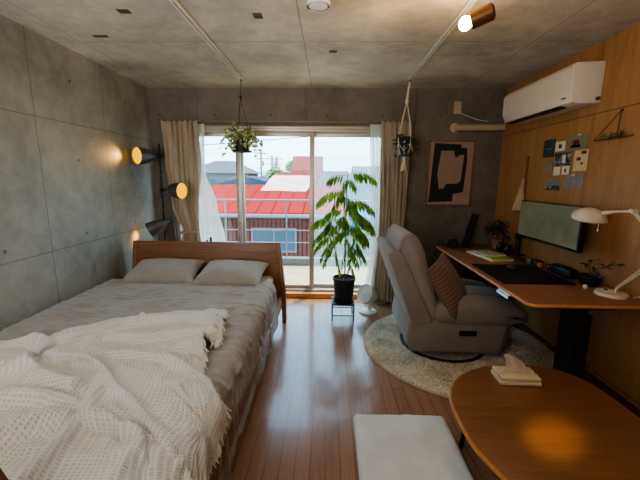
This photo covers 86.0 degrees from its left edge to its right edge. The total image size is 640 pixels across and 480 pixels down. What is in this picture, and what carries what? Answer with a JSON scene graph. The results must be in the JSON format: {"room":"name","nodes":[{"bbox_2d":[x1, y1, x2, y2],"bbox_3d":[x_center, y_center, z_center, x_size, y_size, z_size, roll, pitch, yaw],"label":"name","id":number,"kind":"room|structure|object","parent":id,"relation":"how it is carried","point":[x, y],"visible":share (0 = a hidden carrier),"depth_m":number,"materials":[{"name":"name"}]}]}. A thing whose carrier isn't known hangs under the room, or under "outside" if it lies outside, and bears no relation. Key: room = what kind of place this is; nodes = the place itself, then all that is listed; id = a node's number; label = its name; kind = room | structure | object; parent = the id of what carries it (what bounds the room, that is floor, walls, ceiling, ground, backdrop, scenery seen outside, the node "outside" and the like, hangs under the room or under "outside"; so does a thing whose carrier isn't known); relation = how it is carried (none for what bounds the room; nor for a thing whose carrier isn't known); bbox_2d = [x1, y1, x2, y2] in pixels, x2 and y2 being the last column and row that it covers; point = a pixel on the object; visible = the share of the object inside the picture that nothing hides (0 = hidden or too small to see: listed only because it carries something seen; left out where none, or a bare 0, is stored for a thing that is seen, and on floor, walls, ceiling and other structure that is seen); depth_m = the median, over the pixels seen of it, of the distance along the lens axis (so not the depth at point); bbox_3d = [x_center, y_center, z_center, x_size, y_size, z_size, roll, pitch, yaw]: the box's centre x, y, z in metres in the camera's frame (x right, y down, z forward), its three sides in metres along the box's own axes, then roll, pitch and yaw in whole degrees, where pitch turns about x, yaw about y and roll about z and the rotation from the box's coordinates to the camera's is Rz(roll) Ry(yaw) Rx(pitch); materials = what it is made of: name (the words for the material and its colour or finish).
{"room":"studio apartment","nodes":[
{"label":"studio apartment","id":0,"kind":"room"},
{"bbox_2d":[0,14,158,330],"bbox_3d":[-2.073,0.000,1.196,0.200,2.380,6.050,1,10,1],"label":"wall","id":1,"kind":"structure","parent":0,"point":[74,202],"depth_m":2.58,"materials":[{"name":"concrete"}]},
{"bbox_2d":[0,0,639,88],"bbox_3d":[-0.011,-1.252,0.970,4.300,0.200,6.150,1,10,1],"label":"ceiling","id":2,"kind":"structure","parent":0,"point":[377,43],"depth_m":2.38,"materials":[{"name":"concrete"}]},
{"bbox_2d":[92,35,108,37],"bbox_3d":[-1.527,-1.421,2.385,0.100,0.013,0.035,1,10,1],"label":"trim","id":3,"kind":"structure","parent":2,"relation":"attached to","point":[95,36],"depth_m":2.38,"materials":[{"name":"brown wood"}]},
{"bbox_2d":[116,9,131,13],"bbox_3d":[-1.156,-1.353,2.022,0.070,0.013,0.050,1,10,1],"label":"trim","id":4,"kind":"structure","parent":2,"relation":"attached to","point":[121,11],"depth_m":2.02,"materials":[{"name":"brown wood"}]},
{"bbox_2d":[169,0,242,81],"bbox_3d":[-0.822,-1.140,1.000,0.038,0.045,4.730,1,10,1],"label":"track","id":5,"kind":"object","parent":2,"relation":"attached to","point":[175,3],"visible":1,"depth_m":2.30,"materials":[{"name":"white metal"}]},
{"bbox_2d":[220,88,262,157],"bbox_3d":[-0.788,-1.178,3.387,0.435,0.724,0.463,1,10,1],"label":"hanging plant","id":6,"kind":"object","parent":5,"relation":"hanging from","point":[238,144],"visible":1,"depth_m":3.35,"materials":[{"name":"green plant"}]},
{"bbox_2d":[252,13,262,18],"bbox_3d":[-0.375,-1.353,2.063,0.055,0.013,0.070,1,10,1],"label":"trim","id":7,"kind":"structure","parent":2,"relation":"attached to","point":[255,15],"depth_m":2.06,"materials":[{"name":"brown wood"}]},
{"bbox_2d":[307,0,329,11],"bbox_3d":[-0.007,-1.181,1.617,0.112,0.168,0.112,1,10,1],"label":"smoke detector","id":8,"kind":"object","parent":2,"relation":"attached to","point":[312,5],"visible":1,"depth_m":1.61,"materials":[{"name":"white plastic"}]},
{"bbox_2d":[408,0,477,81],"bbox_3d":[0.802,-1.119,0.963,0.038,0.045,4.730,1,10,1],"label":"track","id":9,"kind":"object","parent":2,"relation":"attached to","point":[470,3],"visible":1,"depth_m":2.27,"materials":[{"name":"white metal"}]},
{"bbox_2d":[392,82,419,170],"bbox_3d":[0.856,-1.103,3.363,0.300,0.837,0.289,1,10,1],"label":"planter","id":10,"kind":"object","parent":9,"relation":"hanging from","point":[404,144],"visible":1,"depth_m":3.34,"materials":[{"name":"fabric"}]},
{"bbox_2d":[458,0,495,30],"bbox_3d":[0.779,-1.153,1.694,0.170,0.196,0.107,5,11,26],"label":"track spotlight","id":11,"kind":"object","parent":9,"relation":"attached to","point":[478,17],"visible":1,"depth_m":1.68,"materials":[{"name":"brown metal"}]},
{"bbox_2d":[283,265,367,283],"bbox_3d":[-0.389,0.587,5.131,7.400,0.100,1.570,1,10,1],"label":"floor","id":12,"kind":"structure","parent":0,"point":[293,274],"depth_m":5.23,"materials":[{"name":"white concrete"}]},
{"bbox_2d":[282,256,369,266],"bbox_3d":[-0.370,0.355,5.800,7.400,0.120,0.170,1,10,1],"label":"curb","id":13,"kind":"object","parent":12,"relation":"on","point":[290,260],"visible":0.11,"depth_m":5.71,"materials":[{"name":"grey concrete"}]},
{"bbox_2d":[216,199,371,258],"bbox_3d":[-0.366,-0.181,5.689,7.400,0.975,0.032,1,10,1],"label":"balcony railing","id":14,"kind":"object","parent":13,"relation":"on","point":[224,200],"visible":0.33,"depth_m":5.65,"materials":[{"name":"white metal"}]},
{"bbox_2d":[148,88,506,284],"bbox_3d":[0.049,-0.441,4.036,3.900,2.480,0.200,1,10,1],"label":"wall","id":15,"kind":"structure","parent":0,"point":[432,110],"depth_m":3.78,"materials":[{"name":"concrete"}]},
{"bbox_2d":[159,118,414,291],"bbox_3d":[-0.373,-0.353,4.006,2.780,1.990,0.270,1,10,1],"label":"window","id":16,"kind":"structure","parent":15,"relation":"in","point":[312,132],"depth_m":3.92,"materials":[{"name":"metal"}]},
{"bbox_2d":[161,120,201,240],"bbox_3d":[-1.513,-0.320,3.867,0.439,1.975,0.122,1,10,1],"label":"curtain","id":17,"kind":"object","parent":16,"relation":"hanging from","point":[182,152],"visible":0.61,"depth_m":3.76,"materials":[{"name":"fabric"}]},
{"bbox_2d":[198,124,225,241],"bbox_3d":[-1.274,-0.319,3.942,0.483,1.950,0.038,1,10,1],"label":"sheer curtain","id":18,"kind":"object","parent":16,"relation":"hanging from","point":[210,224],"visible":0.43,"depth_m":3.93,"materials":[{"name":"white fabric"}]},
{"bbox_2d":[365,124,380,284],"bbox_3d":[0.646,-0.280,3.900,0.240,1.980,0.043,1,10,1],"label":"sheer curtain","id":19,"kind":"object","parent":16,"relation":"hanging from","point":[375,130],"visible":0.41,"depth_m":3.83,"materials":[{"name":"white fabric"}]},
{"bbox_2d":[371,121,411,301],"bbox_3d":[0.783,-0.277,3.821,0.374,2.005,0.114,1,10,1],"label":"curtain","id":20,"kind":"object","parent":16,"relation":"hanging from","point":[393,181],"visible":0.71,"depth_m":3.75,"materials":[{"name":"fabric"}]},
{"bbox_2d":[286,291,356,298],"bbox_3d":[-0.462,0.655,4.180,2.500,0.062,0.130,1,10,1],"label":"trim","id":21,"kind":"structure","parent":15,"relation":"attached to","point":[289,294],"depth_m":4.11,"materials":[{"name":"brown wood"}]},
{"bbox_2d":[425,140,475,205],"bbox_3d":[1.451,-0.742,3.829,0.505,0.720,0.027,1,10,1],"label":"framed picture","id":22,"kind":"object","parent":15,"relation":"attached to","point":[450,166],"visible":1,"depth_m":3.83,"materials":[{"name":"brown wood"}]},
{"bbox_2d":[453,101,461,113],"bbox_3d":[1.490,-1.432,3.710,0.080,0.130,0.018,1,10,1],"label":"wall outlet","id":23,"kind":"object","parent":15,"relation":"attached to","point":[457,104],"visible":1,"depth_m":3.70,"materials":[{"name":"beige plastic"}]},
{"bbox_2d":[449,123,505,132],"bbox_3d":[1.700,-1.213,3.709,0.576,0.108,0.086,1,10,3],"label":"pipe cover","id":24,"kind":"object","parent":15,"relation":"attached to","point":[455,127],"visible":1,"depth_m":3.68,"materials":[{"name":"beige plastic"}]},
{"bbox_2d":[230,298,595,479],"bbox_3d":[-0.037,1.273,1.282,4.300,0.120,5.870,1,10,1],"label":"floor","id":25,"kind":"structure","parent":0,"point":[319,372],"depth_m":2.23,"materials":[{"name":"brown wood"}]},
{"bbox_2d":[0,468,8,479],"bbox_3d":[-1.030,0.721,0.857,1.117,1.100,0.070,1,10,1],"label":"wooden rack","id":26,"kind":"object","parent":25,"relation":"on","point":[3,476],"visible":1,"depth_m":0.86,"materials":[{"name":"brown wood"}]},
{"bbox_2d":[130,144,188,240],"bbox_3d":[-1.638,-0.122,3.649,0.451,1.760,0.406,5,11,22],"label":"floor lamp","id":27,"kind":"object","parent":25,"relation":"on","point":[138,155],"visible":0.91,"depth_m":3.54,"materials":[{"name":"black metal"}]},
{"bbox_2d":[132,240,286,479],"bbox_3d":[-1.142,0.626,2.215,1.560,0.803,2.520,1,10,1],"label":"bed","id":28,"kind":"object","parent":25,"relation":"on","point":[268,252],"visible":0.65,"depth_m":3.36,"materials":[{"name":"brown wood"}]},
{"bbox_2d":[194,275,273,284],"bbox_3d":[-1.183,0.666,2.211,1.410,0.245,2.415,1,10,1],"label":"mattress","id":29,"kind":"object","parent":28,"relation":"on","point":[263,278],"visible":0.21,"depth_m":3.26,"materials":[{"name":"fabric"}]},
{"bbox_2d":[0,279,277,479],"bbox_3d":[-1.148,0.759,2.042,1.515,0.478,2.201,1,10,1],"label":"duvet","id":30,"kind":"object","parent":29,"relation":"on","point":[251,309],"visible":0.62,"depth_m":2.32,"materials":[{"name":"fabric"}]},
{"bbox_2d":[0,308,231,479],"bbox_3d":[-1.156,0.727,1.664,1.613,0.475,1.515,1,10,1],"label":"blanket","id":31,"kind":"object","parent":30,"relation":"on","point":[130,397],"visible":1,"depth_m":1.34,"materials":[{"name":"fabric"}]},
{"bbox_2d":[119,258,204,282],"bbox_3d":[-1.431,0.285,3.167,0.630,0.190,0.409,0,10,-2],"label":"pillow","id":32,"kind":"object","parent":29,"relation":"on","point":[156,269],"visible":0.91,"depth_m":3.05,"materials":[{"name":"fabric"}]},
{"bbox_2d":[190,259,269,285],"bbox_3d":[-0.797,0.299,3.113,0.600,0.189,0.409,1,10,5],"label":"pillow","id":33,"kind":"object","parent":29,"relation":"on","point":[222,272],"visible":0.9,"depth_m":2.99,"materials":[{"name":"fabric"}]},
{"bbox_2d":[331,296,354,321],"bbox_3d":[0.234,0.712,3.562,0.230,0.180,0.240,1,10,1],"label":"plant stand","id":34,"kind":"object","parent":25,"relation":"on","point":[333,303],"visible":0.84,"depth_m":3.46,"materials":[{"name":"silver metal"}]},
{"bbox_2d":[310,172,377,303],"bbox_3d":[0.257,-0.009,3.397,0.604,1.300,0.470,-7,13,-37],"label":"potted plant","id":35,"kind":"object","parent":34,"relation":"on","point":[344,283],"visible":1,"depth_m":3.36,"materials":[{"name":"green plant"}]},
{"bbox_2d":[357,284,376,315],"bbox_3d":[0.514,0.624,3.662,0.218,0.324,0.216,-7,13,-36],"label":"desk fan","id":36,"kind":"object","parent":25,"relation":"on","point":[366,294],"visible":1,"depth_m":3.62,"materials":[{"name":"white plastic"}]},
{"bbox_2d":[358,286,370,300],"bbox_3d":[0.469,0.566,3.617,0.085,0.161,0.180,-8,13,-38],"label":"grille","id":37,"kind":"object","parent":36,"relation":"attached to","point":[364,292],"depth_m":3.61,"materials":[{"name":"white plastic"}]},
{"bbox_2d":[353,414,473,479],"bbox_3d":[0.457,1.091,1.772,0.537,0.074,0.532,1,10,1],"label":"floor cushion","id":38,"kind":"object","parent":25,"relation":"on","point":[406,446],"visible":1,"depth_m":1.75,"materials":[{"name":"fabric"}]},
{"bbox_2d":[363,314,554,397],"bbox_3d":[1.161,0.908,2.957,1.579,0.026,1.589,1,10,1],"label":"round rug","id":39,"kind":"object","parent":25,"relation":"on","point":[382,342],"visible":0.36,"depth_m":2.74,"materials":[{"name":"carpet"}]},
{"bbox_2d":[376,224,528,362],"bbox_3d":[1.058,0.400,2.918,1.090,1.006,0.717,1,10,1],"label":"recliner chair","id":40,"kind":"object","parent":39,"relation":"on","point":[482,324],"visible":0.89,"depth_m":2.63,"materials":[{"name":"fabric"}]},
{"bbox_2d":[386,224,436,318],"bbox_3d":[0.774,0.228,2.897,0.362,0.664,0.630,1,10,1],"label":"backrest","id":41,"kind":"object","parent":40,"relation":"on","point":[405,243],"depth_m":2.60,"materials":[{"name":"fabric"}]},
{"bbox_2d":[426,252,466,320],"bbox_3d":[1.024,0.354,2.741,0.262,0.441,0.477,7,12,30],"label":"throw pillow","id":42,"kind":"object","parent":40,"relation":"on","point":[449,287],"visible":0.92,"depth_m":2.61,"materials":[{"name":"brown fabric"}]},
{"bbox_2d":[431,285,507,299],"bbox_3d":[1.212,0.511,2.937,0.700,0.225,0.280,1,10,1],"label":"seat cushion","id":43,"kind":"object","parent":40,"relation":"on","point":[471,289],"depth_m":2.85,"materials":[{"name":"grey fabric"}]},
{"bbox_2d":[436,245,639,379],"bbox_3d":[1.581,0.550,2.897,0.749,0.759,1.795,1,10,1],"label":"desk","id":44,"kind":"object","parent":25,"relation":"on","point":[574,302],"depth_m":2.11,"materials":[{"name":"brown wood"}]},
{"bbox_2d":[447,239,457,247],"bbox_3d":[1.393,0.036,3.579,0.100,0.085,0.099,1,10,1],"label":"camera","id":45,"kind":"object","parent":44,"relation":"on","point":[453,243],"visible":1,"depth_m":3.58,"materials":[{"name":"black plastic"}]},
{"bbox_2d":[458,213,478,247],"bbox_3d":[1.555,-0.102,3.601,0.160,0.353,0.120,1,10,1],"label":"speaker","id":46,"kind":"object","parent":44,"relation":"on","point":[474,217],"visible":0.91,"depth_m":3.57},
{"bbox_2d":[466,250,511,261],"bbox_3d":[1.563,0.145,3.188,0.194,0.012,0.424,-1,10,-7],"label":"magazine","id":47,"kind":"object","parent":44,"relation":"on","point":[468,251],"visible":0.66,"depth_m":3.17,"materials":[{"name":"white paper"}]},
{"bbox_2d":[479,254,513,260],"bbox_3d":[1.580,0.153,3.077,0.194,0.012,0.224,0,10,-5],"label":"magazine","id":48,"kind":"object","parent":47,"relation":"on","point":[494,258],"visible":0.76,"depth_m":3.00,"materials":[{"name":"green paper"}]},
{"bbox_2d":[473,250,505,256],"bbox_3d":[1.573,0.121,3.193,0.174,0.010,0.234,-2,10,-12],"label":"magazine","id":49,"kind":"object","parent":48,"relation":"on","point":[490,253],"visible":1,"depth_m":3.15,"materials":[{"name":"white paper"}]},
{"bbox_2d":[481,219,509,248],"bbox_3d":[1.810,-0.061,3.529,0.295,0.302,0.342,1,10,1],"label":"potted plant","id":50,"kind":"object","parent":44,"relation":"on","point":[496,229],"visible":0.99,"depth_m":3.48,"materials":[{"name":"green plant"}]},
{"bbox_2d":[496,235,513,255],"bbox_3d":[1.766,0.046,3.276,0.090,0.180,0.194,1,10,1],"label":"headphones","id":51,"kind":"object","parent":44,"relation":"on","point":[508,249],"visible":1,"depth_m":3.21,"materials":[{"name":"black plastic"}]},
{"bbox_2d":[496,242,504,251],"bbox_3d":[1.768,0.070,3.357,0.090,0.104,0.044,1,10,1],"label":"ear cup","id":52,"kind":"object","parent":51,"relation":"on","point":[500,246],"depth_m":3.34,"materials":[{"name":"black plastic"}]},
{"bbox_2d":[504,245,513,255],"bbox_3d":[1.764,0.096,3.209,0.090,0.104,0.044,1,10,1],"label":"ear cup","id":53,"kind":"object","parent":51,"relation":"on","point":[508,249],"depth_m":3.19,"materials":[{"name":"black plastic"}]},
{"bbox_2d":[471,264,575,284],"bbox_3d":[1.508,0.253,2.606,0.500,0.004,0.545,1,10,1],"label":"desk mat","id":54,"kind":"object","parent":44,"relation":"on","point":[523,274],"visible":1,"depth_m":2.55,"materials":[{"name":"black leather"}]},
{"bbox_2d":[506,264,515,269],"bbox_3d":[1.531,0.219,2.744,0.062,0.044,0.100,1,10,1],"label":"computer mouse","id":55,"kind":"object","parent":54,"relation":"on","point":[509,266],"visible":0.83,"depth_m":2.72,"materials":[{"name":"grey plastic"}]},
{"bbox_2d":[530,259,543,266],"bbox_3d":[1.794,0.191,2.837,0.060,0.050,0.095,1,10,1],"label":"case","id":56,"kind":"object","parent":44,"relation":"on","point":[533,262],"visible":0.8,"depth_m":2.82,"materials":[{"name":"black plastic"}]},
{"bbox_2d":[537,262,543,268],"bbox_3d":[1.772,0.204,2.756,0.052,0.052,0.052,1,10,1],"label":"ball","id":57,"kind":"object","parent":44,"relation":"on","point":[540,265],"visible":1,"depth_m":2.74,"materials":[{"name":"ceramic"}]},
{"bbox_2d":[545,264,550,269],"bbox_3d":[1.806,0.213,2.711,0.052,0.052,0.052,1,10,1],"label":"ball","id":58,"kind":"object","parent":44,"relation":"on","point":[547,266],"visible":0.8,"depth_m":2.70,"materials":[{"name":"grey plastic"}]},
{"bbox_2d":[512,200,586,255],"bbox_3d":[1.849,-0.046,2.818,0.126,0.525,0.945,1,10,1],"label":"monitor","id":59,"kind":"object","parent":44,"relation":"on","point":[552,224],"visible":0.96,"depth_m":2.65,"materials":[{"name":"black plastic"}]},
{"bbox_2d":[550,263,578,279],"bbox_3d":[1.809,0.231,2.544,0.075,0.076,0.215,1,10,1],"label":"speaker","id":60,"kind":"object","parent":44,"relation":"on","point":[562,270],"visible":0.96,"depth_m":2.50},
{"bbox_2d":[577,259,624,286],"bbox_3d":[1.825,0.222,2.236,0.140,0.203,0.303,1,10,1],"label":"bonsai","id":61,"kind":"object","parent":44,"relation":"on","point":[592,280],"visible":0.99,"depth_m":2.29,"materials":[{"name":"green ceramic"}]},
{"bbox_2d":[570,207,639,299],"bbox_3d":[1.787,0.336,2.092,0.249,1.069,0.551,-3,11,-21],"label":"desk lamp","id":62,"kind":"object","parent":44,"relation":"on","point":[587,214],"visible":1,"depth_m":2.09,"materials":[{"name":"beige metal"}]},
{"bbox_2d":[449,364,639,479],"bbox_3d":[1.042,1.015,1.418,0.861,0.362,1.291,1,10,1],"label":"table","id":63,"kind":"object","parent":25,"relation":"on","point":[566,427],"visible":0.94,"depth_m":1.50,"materials":[{"name":"brown wood"}]},
{"bbox_2d":[491,353,541,386],"bbox_3d":[1.054,0.685,1.839,0.214,0.139,0.131,1,10,1],"label":"pack","id":64,"kind":"object","parent":63,"relation":"on","point":[515,373],"visible":1,"depth_m":1.83,"materials":[{"name":"paper"}]},
{"bbox_2d":[488,23,639,408],"bbox_3d":[2.026,0.053,1.101,0.200,2.380,6.050,1,10,1],"label":"wall","id":65,"kind":"structure","parent":0,"point":[611,180],"depth_m":2.38,"materials":[{"name":"brown wood"}]},
{"bbox_2d":[511,156,528,210],"bbox_3d":[1.957,-0.542,3.359,0.039,0.532,0.195,-1,10,-6],"label":"cloth bag","id":66,"kind":"object","parent":65,"relation":"hanging from","point":[520,195],"visible":0.95,"depth_m":3.33,"materials":[{"name":"beige fabric"}]},
{"bbox_2d":[459,61,605,123],"bbox_3d":[1.829,-1.215,3.058,0.414,0.289,1.433,-1,10,-10],"label":"air conditioner","id":67,"kind":"object","parent":65,"relation":"attached to","point":[579,85],"visible":1,"depth_m":2.55,"materials":[{"name":"white plastic"}]},
{"bbox_2d":[546,161,551,172],"bbox_3d":[1.974,-0.627,2.957,0.002,0.100,0.070,1,10,1],"label":"photo card","id":68,"kind":"object","parent":65,"relation":"attached to","point":[549,163],"visible":1,"depth_m":2.95,"materials":[{"name":"grey paper"}]},
{"bbox_2d":[543,139,555,157],"bbox_3d":[1.976,-0.789,2.958,0.003,0.150,0.150,1,10,1],"label":"photo card","id":69,"kind":"object","parent":65,"relation":"attached to","point":[549,145],"visible":1,"depth_m":2.95,"materials":[{"name":"blue paper"}]},
{"bbox_2d":[545,179,560,190],"bbox_3d":[1.970,-0.470,2.904,0.003,0.095,0.190,1,10,1],"label":"photo card","id":70,"kind":"object","parent":65,"relation":"attached to","point":[551,184],"visible":1,"depth_m":2.89,"materials":[{"name":"grey paper"}]},
{"bbox_2d":[553,167,560,175],"bbox_3d":[1.971,-0.573,2.855,0.002,0.070,0.080,1,10,1],"label":"photo card","id":71,"kind":"object","parent":65,"relation":"attached to","point":[556,169],"visible":1,"depth_m":2.86,"materials":[{"name":"white paper"}]},
{"bbox_2d":[555,141,565,151],"bbox_3d":[1.972,-0.769,2.815,0.003,0.078,0.120,1,10,1],"label":"photo card","id":72,"kind":"object","parent":65,"relation":"attached to","point":[560,146],"visible":1,"depth_m":2.81,"materials":[{"name":"white paper"}]},
{"bbox_2d":[554,152,571,165],"bbox_3d":[1.970,-0.657,2.789,0.003,0.105,0.200,1,10,1],"label":"photo card","id":73,"kind":"object","parent":65,"relation":"attached to","point":[561,159],"visible":1,"depth_m":2.78,"materials":[{"name":"white paper"}]},
{"bbox_2d":[561,166,569,174],"bbox_3d":[1.968,-0.559,2.751,0.003,0.070,0.085,1,10,1],"label":"photo card","id":74,"kind":"object","parent":65,"relation":"attached to","point":[565,169],"visible":1,"depth_m":2.75,"materials":[{"name":"white paper"}]},
{"bbox_2d":[563,174,583,187],"bbox_3d":[1.964,-0.457,2.663,0.003,0.105,0.210,1,10,1],"label":"photo card","id":75,"kind":"object","parent":65,"relation":"attached to","point":[570,180],"visible":1,"depth_m":2.66,"materials":[{"name":"white paper"}]},
{"bbox_2d":[566,132,588,150],"bbox_3d":[1.967,-0.750,2.625,0.003,0.115,0.220,1,10,1],"label":"photo card","id":76,"kind":"object","parent":65,"relation":"attached to","point":[578,141],"visible":1,"depth_m":2.62,"materials":[{"name":"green paper"}]},
{"bbox_2d":[516,322,639,417],"bbox_3d":[1.910,1.194,1.309,0.012,0.060,5.650,1,10,1],"label":"baseboard","id":77,"kind":"structure","parent":65,"relation":"attached to","point":[595,381],"depth_m":2.39,"materials":[{"name":"brown wood"}]},
{"bbox_2d":[572,149,588,170],"bbox_3d":[1.965,-0.601,2.586,0.003,0.155,0.145,1,10,1],"label":"photo card","id":78,"kind":"object","parent":65,"relation":"attached to","point":[580,162],"visible":1,"depth_m":2.58,"materials":[{"name":"beige paper"}]},
{"bbox_2d":[593,109,633,140],"bbox_3d":[1.932,-0.763,2.272,0.057,0.188,0.320,0,10,-1],"label":"hanging planter","id":79,"kind":"object","parent":65,"relation":"hanging from","point":[611,135],"visible":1,"depth_m":2.26,"materials":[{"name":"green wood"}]},
{"bbox_2d":[577,273,602,286],"bbox_3d":[1.826,0.273,2.325,0.140,0.070,0.140,1,10,1],"label":"bowl","id":80,"kind":"object","parent":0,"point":[592,280],"depth_m":2.29,"materials":[{"name":"blue ceramic"}]},
{"label":"outside","id":81,"kind":"structure","parent":0,"visible":0},
{"bbox_2d":[338,240,342,256],"bbox_3d":[2.044,-10.268,82.408,180.000,0.100,154.100,1,10,1],"label":"ground","id":82,"kind":"structure","parent":81,"point":[340,247],"depth_m":21.39,"materials":[{"name":"concrete"}]},
{"bbox_2d":[205,161,260,183],"bbox_3d":[-7.745,-3.628,28.511,4.900,5.750,5.600,1,10,1],"label":"house","id":83,"kind":"structure","parent":82,"relation":"on","point":[216,171],"depth_m":26.09,"materials":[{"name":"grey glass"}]},
{"bbox_2d":[217,176,293,184],"bbox_3d":[-3.575,-1.382,19.763,4.900,4.500,5.400,1,10,1],"label":"house","id":84,"kind":"structure","parent":82,"relation":"on","point":[249,180],"depth_m":16.79,"materials":[{"name":"stone"}]},
{"bbox_2d":[255,151,265,175],"bbox_3d":[-5.508,-4.859,32.213,0.998,6.900,0.427,3,10,11],"label":"utility pole","id":85,"kind":"object","parent":82,"relation":"on","point":[260,153],"visible":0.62,"depth_m":31.73,"materials":[{"name":"concrete"}]},
{"bbox_2d":[266,156,275,177],"bbox_3d":[-4.423,-4.510,31.740,0.998,6.400,0.427,3,10,11],"label":"utility pole","id":86,"kind":"object","parent":82,"relation":"on","point":[272,166],"visible":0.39,"depth_m":31.27,"materials":[{"name":"concrete"}]},
{"bbox_2d":[261,168,286,179],"bbox_3d":[-3.497,-3.250,28.180,2.719,5.196,2.707,-1,10,-11],"label":"tree","id":87,"kind":"object","parent":82,"relation":"on","point":[271,174],"visible":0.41,"depth_m":27.24,"materials":[{"name":"green plant"}]},
{"bbox_2d":[210,184,343,256],"bbox_3d":[-4.095,-0.030,13.184,9.800,4.160,6.668,1,10,1],"label":"house","id":88,"kind":"structure","parent":82,"relation":"on","point":[300,209],"depth_m":10.18,"materials":[{"name":"red"}]},
{"bbox_2d":[271,156,282,168],"bbox_3d":[-3.848,-4.276,30.751,0.998,6.300,0.427,3,10,11],"label":"utility pole","id":89,"kind":"object","parent":82,"relation":"on","point":[276,159],"visible":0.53,"depth_m":30.28,"materials":[{"name":"concrete"}]},
{"bbox_2d":[284,160,291,172],"bbox_3d":[-2.393,-4.533,32.770,2.184,6.115,2.176,1,10,1],"label":"tree","id":90,"kind":"object","parent":82,"relation":"on","point":[288,166],"visible":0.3,"depth_m":31.89,"materials":[{"name":"green plant"}]},
{"bbox_2d":[274,173,304,184],"bbox_3d":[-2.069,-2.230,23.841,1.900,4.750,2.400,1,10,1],"label":"house","id":91,"kind":"structure","parent":82,"relation":"on","point":[293,178],"depth_m":22.60,"materials":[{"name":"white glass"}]},
{"bbox_2d":[291,156,322,184],"bbox_3d":[-0.952,-3.491,27.092,2.350,6.100,3.800,1,10,1],"label":"house","id":92,"kind":"structure","parent":82,"relation":"on","point":[300,164],"depth_m":25.68,"materials":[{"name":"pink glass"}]},
{"bbox_2d":[307,177,334,185],"bbox_3d":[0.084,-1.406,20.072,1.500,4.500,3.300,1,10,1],"label":"house","id":93,"kind":"structure","parent":82,"relation":"on","point":[318,180],"depth_m":19.06,"materials":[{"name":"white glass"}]},
{"bbox_2d":[322,171,348,176],"bbox_3d":[1.651,-5.765,42.116,3.600,5.300,5.800,1,10,1],"label":"house","id":94,"kind":"structure","parent":82,"relation":"on","point":[325,173],"depth_m":41.20,"materials":[{"name":"stone"}]},
{"bbox_2d":[328,173,355,232],"bbox_3d":[1.898,-2.859,27.387,2.550,4.800,3.600,1,10,1],"label":"house","id":95,"kind":"structure","parent":82,"relation":"on","point":[329,174],"depth_m":26.56,"materials":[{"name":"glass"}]},
{"bbox_2d":[343,192,371,257],"bbox_3d":[3.434,-0.498,17.304,4.750,3.750,4.000,1,10,1],"label":"house","id":96,"kind":"structure","parent":82,"relation":"on","point":[359,195],"depth_m":15.74,"materials":[{"name":"stone"}]},
{"bbox_2d":[350,209,371,229],"bbox_3d":[2.506,-0.895,14.807,2.500,0.760,1.180,1,10,1],"label":"awning","id":97,"kind":"object","parent":96,"relation":"attached to","point":[364,214],"visible":0.15,"depth_m":14.44,"materials":[{"name":"white"}]},
{"bbox_2d":[344,176,370,191],"bbox_3d":[3.458,-1.919,22.943,3.600,4.550,4.600,1,10,1],"label":"house","id":98,"kind":"structure","parent":82,"relation":"on","point":[361,187],"depth_m":21.29,"materials":[{"name":"stone"}]},
{"bbox_2d":[351,166,370,173],"bbox_3d":[5.551,-4.849,36.083,4.500,5.700,5.800,1,10,1],"label":"house","id":99,"kind":"structure","parent":82,"relation":"on","point":[354,169],"depth_m":34.98,"materials":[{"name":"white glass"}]},
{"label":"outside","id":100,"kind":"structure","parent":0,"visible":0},
{"bbox_2d":[205,137,302,144],"bbox_3d":[-3.635,-4.008,13.599,20.003,1.181,0.240,1,10,2],"label":"power line","id":101,"kind":"object","parent":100,"point":[292,137],"visible":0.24,"depth_m":13.50,"materials":[{"name":"grey plastic"}]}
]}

